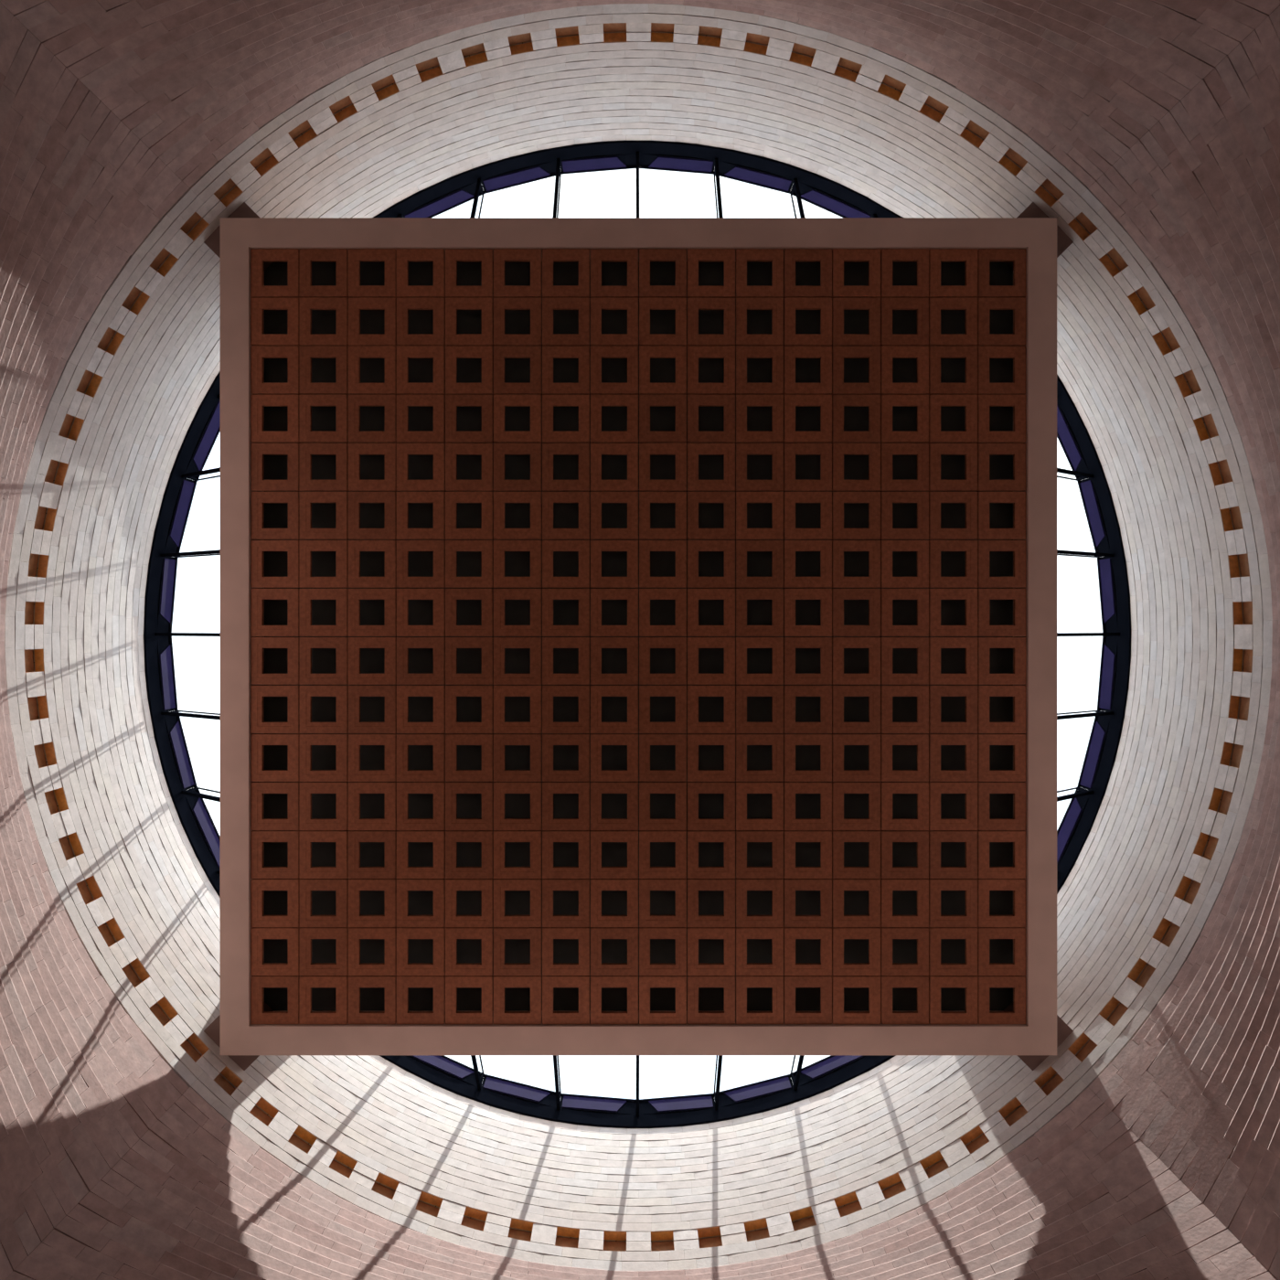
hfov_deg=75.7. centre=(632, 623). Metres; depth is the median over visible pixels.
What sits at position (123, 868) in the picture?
wall
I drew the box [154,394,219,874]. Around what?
window
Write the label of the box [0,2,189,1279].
wall
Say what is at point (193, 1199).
wall
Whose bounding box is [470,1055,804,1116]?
window
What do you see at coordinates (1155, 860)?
wall
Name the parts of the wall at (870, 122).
panel, panel, panel, panel, panel, panel, panel, panel, panel, panel, panel, panel, panel, panel, panel, panel, panel, panel, panel, panel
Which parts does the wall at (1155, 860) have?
panel, panel, panel, panel, panel, panel, panel, panel, panel, panel, panel, panel, panel, panel, panel, panel, panel, panel, panel, panel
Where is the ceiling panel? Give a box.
[203,202,1073,1070]
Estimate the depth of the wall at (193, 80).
8.42 m
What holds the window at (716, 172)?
in the wall at (870, 122)
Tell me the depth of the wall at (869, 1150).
10.61 m
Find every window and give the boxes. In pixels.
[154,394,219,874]
[396,151,877,217]
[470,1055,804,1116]
[1056,394,1119,873]
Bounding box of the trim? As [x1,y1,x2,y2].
[143,139,1131,1128]
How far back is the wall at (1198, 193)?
8.49 m
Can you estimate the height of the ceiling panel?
1.620 m
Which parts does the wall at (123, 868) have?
panel, panel, panel, panel, panel, panel, panel, panel, panel, panel, panel, panel, panel, panel, panel, panel, panel, panel, panel, panel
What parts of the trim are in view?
blue plate, blue plate, blue plate, blue plate, blue plate, blue plate, blue plate, blue plate, blue plate, blue plate, blue plate, blue plate, blue plate, blue plate, blue plate, blue plate, blue plate, blue plate, blue plate, blue plate, blue plate, blue plate, blue plate, blue plate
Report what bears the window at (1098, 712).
in the wall at (1155, 860)
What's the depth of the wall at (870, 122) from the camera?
10.61 m
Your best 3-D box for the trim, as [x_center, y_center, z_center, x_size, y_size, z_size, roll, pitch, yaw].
[0.073,0.163,12.652,15.840,0.637,15.840,0,-90,0]
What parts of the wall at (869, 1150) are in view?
panel, panel, panel, panel, panel, panel, panel, panel, panel, panel, panel, panel, panel, panel, panel, panel, panel, panel, panel, panel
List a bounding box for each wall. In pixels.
[0,0,1279,188]
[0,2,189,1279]
[3,188,225,1087]
[5,1087,1278,1279]
[189,1,1087,223]
[189,1049,1087,1275]
[1051,188,1273,1087]
[1088,5,1279,1279]

